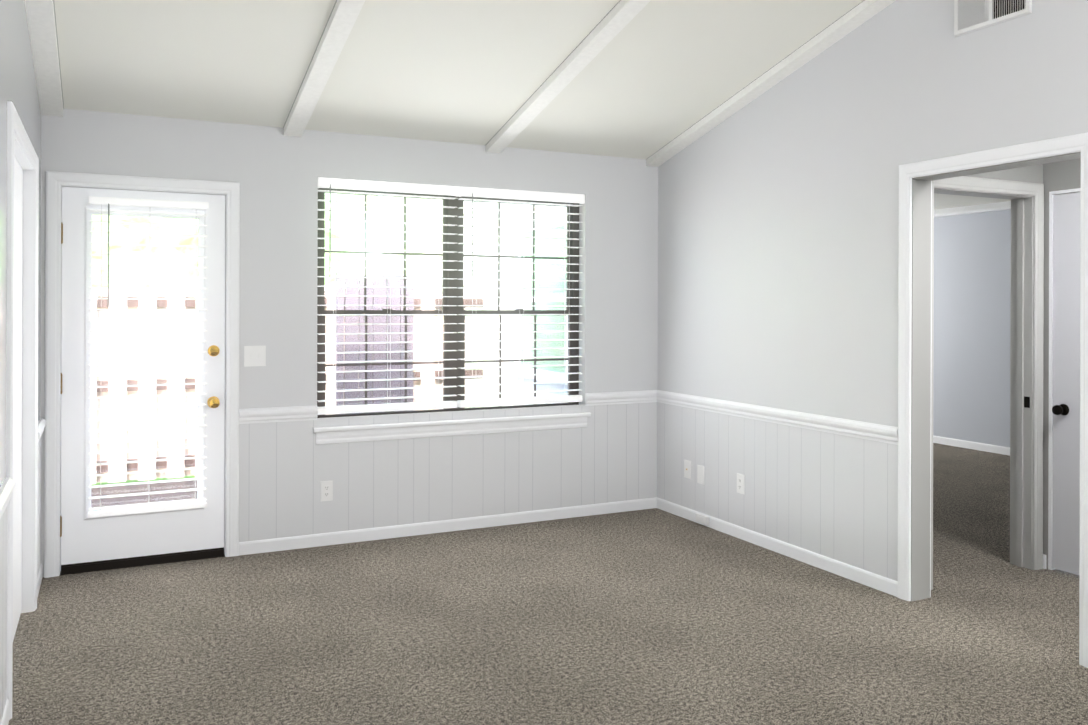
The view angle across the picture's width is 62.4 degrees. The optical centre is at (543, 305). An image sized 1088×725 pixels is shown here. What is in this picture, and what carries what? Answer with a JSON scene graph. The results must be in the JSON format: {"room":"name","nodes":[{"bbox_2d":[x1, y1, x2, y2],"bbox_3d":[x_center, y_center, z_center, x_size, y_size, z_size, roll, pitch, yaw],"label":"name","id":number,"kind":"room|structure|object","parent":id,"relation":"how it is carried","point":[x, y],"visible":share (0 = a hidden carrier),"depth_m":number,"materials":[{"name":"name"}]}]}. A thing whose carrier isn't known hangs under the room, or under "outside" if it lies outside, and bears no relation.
{"room":"empty living room","nodes":[
{"label":"empty living room","id":0,"kind":"room"},
{"bbox_2d":[0,0,40,486],"bbox_3d":[-1.138,-0.255,1.497,0.125,3.350,7.000,0,0,-26],"label":"wall","id":1,"kind":"structure","parent":0,"point":[18,87],"depth_m":3.19,"materials":[{"name":"grey paint"}]},
{"bbox_2d":[0,505,7,724],"bbox_3d":[-0.692,1.011,0.723,0.005,0.690,5.215,0,0,-26],"label":"wainscot","id":2,"kind":"structure","parent":1,"relation":"attached to","point":[4,519],"depth_m":2.95,"materials":[{"name":"white paint"}]},
{"bbox_2d":[1,699,8,724],"bbox_3d":[-0.691,1.383,0.724,0.012,0.075,5.215,0,0,-26],"label":"baseboard","id":3,"kind":"structure","parent":1,"relation":"attached to","point":[5,719],"depth_m":2.99,"materials":[{"name":"white wood"}]},
{"bbox_2d":[0,477,15,518],"bbox_3d":[-0.681,0.633,0.728,0.028,0.085,5.215,0,0,-26],"label":"trim","id":4,"kind":"structure","parent":1,"relation":"attached to","point":[6,489],"depth_m":2.88,"materials":[{"name":"white wood"}]},
{"bbox_2d":[13,157,22,639],"bbox_3d":[-2.168,0.393,3.615,0.035,2.025,1.124,0,0,-26],"label":"door","id":5,"kind":"structure","parent":1,"relation":"in","point":[17,394],"depth_m":3.92,"materials":[{"name":"white paint"}]},
{"bbox_2d":[6,101,38,719],"bbox_3d":[-2.108,0.360,3.645,0.019,2.115,1.280,0,0,-26],"label":"door frame","id":6,"kind":"structure","parent":1,"relation":"attached to","point":[15,127],"depth_m":3.08,"materials":[{"name":"white wood"}]},
{"bbox_2d":[14,135,32,612],"bbox_3d":[-2.172,0.388,3.613,0.125,2.060,1.170,0,0,-26],"label":"trim","id":7,"kind":"structure","parent":1,"relation":"attached to","point":[27,329],"depth_m":4.14,"materials":[{"name":"white wood"}]},
{"bbox_2d":[37,438,40,576],"bbox_3d":[-2.507,1.007,4.443,0.005,0.690,0.505,0,0,-26],"label":"wainscot","id":8,"kind":"structure","parent":1,"relation":"attached to","point":[39,443],"depth_m":4.54,"materials":[{"name":"white paint"}]},
{"bbox_2d":[37,564,42,598],"bbox_3d":[-2.505,1.380,4.444,0.012,0.075,0.505,0,0,-26],"label":"baseboard","id":9,"kind":"structure","parent":1,"relation":"attached to","point":[39,579],"depth_m":4.49,"materials":[{"name":"white wood"}]},
{"bbox_2d":[38,418,45,441],"bbox_3d":[-2.496,0.630,4.448,0.028,0.085,0.505,0,0,-26],"label":"trim","id":10,"kind":"structure","parent":1,"relation":"attached to","point":[42,422],"depth_m":4.45,"materials":[{"name":"white wood"}]},
{"bbox_2d":[40,109,657,576],"bbox_3d":[-0.998,0.122,5.548,3.931,2.600,0.160,0,0,-26],"label":"wall","id":11,"kind":"structure","parent":0,"point":[274,171],"depth_m":5.27,"materials":[{"name":"white paint"}]},
{"bbox_2d":[44,171,239,577],"bbox_3d":[-2.206,0.376,4.971,0.965,2.145,0.219,0,0,-26],"label":"door frame","id":12,"kind":"structure","parent":11,"relation":"attached to","point":[54,181],"depth_m":4.78,"materials":[{"name":"white wood"}]},
{"bbox_2d":[60,187,224,573],"bbox_3d":[-2.173,0.396,4.893,0.823,2.036,0.127,0,0,-26],"label":"patio door","id":13,"kind":"structure","parent":11,"relation":"in","point":[107,542],"depth_m":4.88,"materials":[{"name":"white paint"}]},
{"bbox_2d":[88,197,207,517],"bbox_3d":[-2.137,0.275,4.863,0.589,1.687,0.066,0,0,-26],"label":"door blind","id":14,"kind":"object","parent":13,"relation":"attached to","point":[142,202],"visible":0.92,"depth_m":4.85,"materials":[{"name":"white plastic"}]},
{"bbox_2d":[244,346,265,366],"bbox_3d":[-1.651,0.291,5.132,0.118,0.118,0.016,0,0,-26],"label":"light switch","id":15,"kind":"object","parent":11,"relation":"attached to","point":[254,355],"visible":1,"depth_m":5.13,"materials":[{"name":"white plastic"}]},
{"bbox_2d":[239,405,317,423],"bbox_3d":[-1.530,0.633,5.185,0.440,0.085,0.028,0,0,-26],"label":"trim","id":16,"kind":"structure","parent":11,"relation":"attached to","point":[295,413],"depth_m":5.18,"materials":[{"name":"white wood"}]},
{"bbox_2d":[239,402,655,541],"bbox_3d":[-0.466,1.014,5.717,2.821,0.690,0.005,0,0,-26],"label":"wainscot","id":17,"kind":"structure","parent":11,"relation":"attached to","point":[382,483],"depth_m":5.61,"materials":[{"name":"white paint"}]},
{"bbox_2d":[320,480,332,501],"bbox_3d":[-1.285,1.099,5.310,0.072,0.118,0.008,0,0,-26],"label":"outlet","id":18,"kind":"object","parent":17,"relation":"attached to","point":[326,490],"visible":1,"depth_m":5.31,"materials":[{"name":"white plastic"}]},
{"bbox_2d":[239,497,656,554],"bbox_3d":[-0.466,1.387,5.714,2.821,0.075,0.012,0,0,-26],"label":"baseboard","id":19,"kind":"structure","parent":11,"relation":"attached to","point":[368,534],"depth_m":5.61,"materials":[{"name":"white wood"}]},
{"bbox_2d":[313,188,590,444],"bbox_3d":[-0.554,0.034,5.740,1.848,1.580,0.195,0,0,-26],"label":"window unit","id":20,"kind":"structure","parent":11,"relation":"in","point":[321,281],"depth_m":5.62,"materials":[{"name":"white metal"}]},
{"bbox_2d":[317,177,459,414],"bbox_3d":[-0.952,-0.052,5.529,0.888,1.406,0.080,0,0,-26],"label":"window blind","id":21,"kind":"object","parent":20,"relation":"attached to","point":[365,185],"visible":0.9,"depth_m":5.51,"materials":[{"name":"white plastic"}]},
{"bbox_2d":[457,186,584,407],"bbox_3d":[-0.143,-0.050,5.924,0.892,1.406,0.080,0,0,-26],"label":"window blind","id":22,"kind":"object","parent":20,"relation":"attached to","point":[476,192],"visible":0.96,"depth_m":5.90,"materials":[{"name":"white plastic"}]},
{"bbox_2d":[455,196,578,410],"bbox_3d":[-0.178,-0.015,5.992,0.902,1.480,0.071,0,0,-26],"label":"window unit","id":23,"kind":"structure","parent":11,"relation":"in","point":[459,363],"depth_m":6.00,"materials":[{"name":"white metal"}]},
{"bbox_2d":[585,390,655,405],"bbox_3d":[0.520,0.640,6.185,0.527,0.085,0.028,0,0,-26],"label":"trim","id":24,"kind":"structure","parent":11,"relation":"attached to","point":[647,396],"depth_m":6.18,"materials":[{"name":"white wood"}]},
{"bbox_2d":[54,0,862,158],"bbox_3d":[0.555,-1.372,2.517,4.056,0.920,7.550,0,0,-26],"label":"ceiling","id":25,"kind":"structure","parent":0,"point":[650,78],"depth_m":4.65,"materials":[{"name":"white paint"}]},
{"bbox_2d":[25,0,63,116],"bbox_3d":[-1.976,-1.357,3.479,0.108,0.740,2.700,0,0,-26],"label":"ceiling beam","id":26,"kind":"structure","parent":25,"relation":"attached to","point":[41,17],"depth_m":4.12,"materials":[{"name":"paint"}]},
{"bbox_2d":[283,0,364,136],"bbox_3d":[-0.872,-1.353,4.018,0.108,0.740,2.700,0,0,-26],"label":"ceiling beam","id":27,"kind":"structure","parent":25,"relation":"attached to","point":[343,16],"depth_m":4.46,"materials":[{"name":"paint"}]},
{"bbox_2d":[485,0,650,153],"bbox_3d":[0.263,-1.349,4.571,0.108,0.740,2.700,0,0,-26],"label":"ceiling beam","id":28,"kind":"structure","parent":25,"relation":"attached to","point":[608,28],"depth_m":4.80,"materials":[{"name":"paint"}]},
{"bbox_2d":[646,0,895,166],"bbox_3d":[1.355,-1.345,5.104,0.108,0.740,2.700,0,0,-26],"label":"ceiling beam","id":29,"kind":"structure","parent":25,"relation":"attached to","point":[858,15],"depth_m":5.13,"materials":[{"name":"paint"}]},
{"bbox_2d":[382,196,567,407],"bbox_3d":[-0.790,-0.162,9.567,0.030,3.415,6.800,0,0,-26],"label":"siding","id":30,"kind":"object","parent":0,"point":[488,292],"depth_m":8.81,"materials":[{"name":"white"}]},
{"bbox_2d":[8,443,1087,724],"bbox_3d":[1.427,1.460,5.698,8.431,0.060,12.500,0,0,-26],"label":"floor","id":31,"kind":"structure","parent":0,"point":[648,617],"depth_m":3.88,"materials":[{"name":"carpet"}]},
{"bbox_2d":[518,0,1087,426],"bbox_3d":[1.211,-0.096,5.647,0.125,3.650,12.400,0,0,-26],"label":"wall","id":32,"kind":"structure","parent":0,"point":[778,233],"depth_m":4.81,"materials":[{"name":"white paint"}]},
{"bbox_2d":[656,390,897,444],"bbox_3d":[1.261,0.642,5.365,0.028,0.085,2.152,0,0,-26],"label":"trim","id":33,"kind":"structure","parent":32,"relation":"attached to","point":[868,431],"depth_m":5.10,"materials":[{"name":"white wood"}]},
{"bbox_2d":[656,402,897,580],"bbox_3d":[1.272,1.020,5.365,0.005,0.690,2.142,0,0,-26],"label":"wainscot","id":34,"kind":"structure","parent":32,"relation":"attached to","point":[832,496],"depth_m":5.11,"materials":[{"name":"white paint"}]},
{"bbox_2d":[684,460,690,478],"bbox_3d":[0.954,1.096,5.994,0.014,0.118,0.072,0,0,-26],"label":"outlet","id":35,"kind":"object","parent":34,"relation":"attached to","point":[687,468],"visible":1,"depth_m":5.99,"materials":[{"name":"white plastic"}]},
{"bbox_2d":[697,465,703,484],"bbox_3d":[1.023,1.107,5.861,0.007,0.118,0.072,0,0,-26],"label":"outlet","id":36,"kind":"object","parent":34,"relation":"attached to","point":[700,474],"visible":1,"depth_m":5.86,"materials":[{"name":"white plastic"}]},
{"bbox_2d":[737,473,744,494],"bbox_3d":[1.202,1.093,5.493,0.008,0.118,0.072,0,0,-26],"label":"outlet","id":37,"kind":"object","parent":34,"relation":"attached to","point":[740,483],"visible":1,"depth_m":5.49,"materials":[{"name":"white plastic"}]},
{"bbox_2d":[657,497,897,596],"bbox_3d":[1.274,1.392,5.350,0.012,0.075,2.112,0,0,-26],"label":"baseboard","id":38,"kind":"structure","parent":32,"relation":"attached to","point":[725,527],"depth_m":5.07,"materials":[{"name":"white wood"}]},
{"bbox_2d":[696,513,708,524],"bbox_3d":[1.024,1.385,5.819,0.026,0.052,0.120,0,0,-26],"label":"outlet box","id":39,"kind":"object","parent":38,"relation":"attached to","point":[702,518],"visible":0.98,"depth_m":5.80,"materials":[{"name":"white plastic"}]},
{"bbox_2d":[898,132,1087,667],"bbox_3d":[2.018,0.374,3.990,0.163,2.115,0.983,0,0,-26],"label":"door frame","id":40,"kind":"structure","parent":32,"relation":"attached to","point":[1034,150],"depth_m":4.16,"materials":[{"name":"white wood"}]},
{"bbox_2d":[954,0,1031,36],"bbox_3d":[1.966,-1.324,3.949,0.014,0.186,0.380,0,0,-26],"label":"air vent","id":41,"kind":"object","parent":32,"relation":"in","point":[971,15],"visible":1,"depth_m":3.98,"materials":[{"name":"white metal"}]},
{"bbox_2d":[911,152,1080,600],"bbox_3d":[2.018,0.401,3.990,0.125,2.060,0.873,0,0,-26],"label":"trim","id":42,"kind":"structure","parent":32,"relation":"attached to","point":[921,389],"depth_m":4.36,"materials":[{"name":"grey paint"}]},
{"bbox_2d":[933,209,1010,446],"bbox_3d":[3.976,0.221,9.778,0.120,2.440,7.400,0,0,-26],"label":"wall","id":43,"kind":"structure","parent":0,"point":[972,309],"depth_m":8.99,"materials":[{"name":"grey paint"}]},
{"bbox_2d":[933,435,1009,455],"bbox_3d":[3.935,1.403,9.703,0.012,0.075,7.300,0,0,-26],"label":"baseboard","id":44,"kind":"structure","parent":43,"relation":"attached to","point":[936,439],"depth_m":8.98,"materials":[{"name":"white wood"}]},
{"bbox_2d":[934,201,1010,216],"bbox_3d":[3.916,-0.959,9.692,0.070,0.080,7.300,0,0,-26],"label":"crown molding","id":45,"kind":"structure","parent":43,"relation":"attached to","point":[988,207],"depth_m":8.94,"materials":[{"name":"white wood"}]},
{"bbox_2d":[934,193,1010,209],"bbox_3d":[2.696,-1.054,7.650,4.295,0.100,10.100,0,0,-26],"label":"ceiling","id":46,"kind":"structure","parent":0,"point":[942,201],"depth_m":8.58,"materials":[{"name":"white paint"}]},
{"bbox_2d":[966,164,1042,183],"bbox_3d":[2.313,0.213,4.777,1.095,2.440,0.130,0,0,-26],"label":"wall","id":47,"kind":"structure","parent":0,"point":[1032,174],"depth_m":4.82,"materials":[{"name":"grey paint"}]},
{"bbox_2d":[931,176,1080,589],"bbox_3d":[2.519,0.386,4.411,1.045,2.095,0.970,0,0,-26],"label":"door frame","id":48,"kind":"structure","parent":47,"relation":"attached to","point":[1021,365],"depth_m":4.87,"materials":[{"name":"grey wood"}]},
{"bbox_2d":[1043,158,1080,568],"bbox_3d":[3.321,0.215,3.823,0.120,2.440,2.470,0,0,-26],"label":"wall","id":49,"kind":"structure","parent":0,"point":[1062,175],"depth_m":4.88,"materials":[{"name":"grey paint"}]},
{"bbox_2d":[1052,192,1080,574],"bbox_3d":[2.907,0.413,4.508,0.104,2.018,0.765,0,0,-26],"label":"hall door","id":50,"kind":"structure","parent":49,"relation":"in","point":[1066,396],"depth_m":4.79,"materials":[{"name":"white paint"}]},
{"label":"outside","id":51,"kind":"structure","parent":0,"visible":0},
{"bbox_2d":[91,475,196,507],"bbox_3d":[-10.360,1.587,13.245,14.000,0.141,21.800,0,0,-26],"label":"ground","id":52,"kind":"structure","parent":51,"point":[133,500],"depth_m":7.36,"materials":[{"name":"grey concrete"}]},
{"bbox_2d":[92,193,378,287],"bbox_3d":[-8.466,-2.605,11.623,10.898,8.465,10.382,0,0,-26],"label":"trees","id":53,"kind":"object","parent":52,"relation":"on","point":[180,272],"depth_m":9.88,"materials":[{"name":"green plant"}]},
{"bbox_2d":[91,288,482,483],"bbox_3d":[-4.647,0.682,7.174,8.940,1.700,0.080,0,0,-26],"label":"fence","id":54,"kind":"object","parent":52,"relation":"on","point":[128,303],"depth_m":7.76,"materials":[{"name":"beige wood"}]},
{"bbox_2d":[335,271,413,413],"bbox_3d":[-1.414,0.632,7.516,0.650,1.820,0.060,0,0,-26],"label":"fence","id":55,"kind":"object","parent":52,"relation":"on","point":[372,347],"depth_m":7.48,"materials":[{"name":"grey"}]}
]}

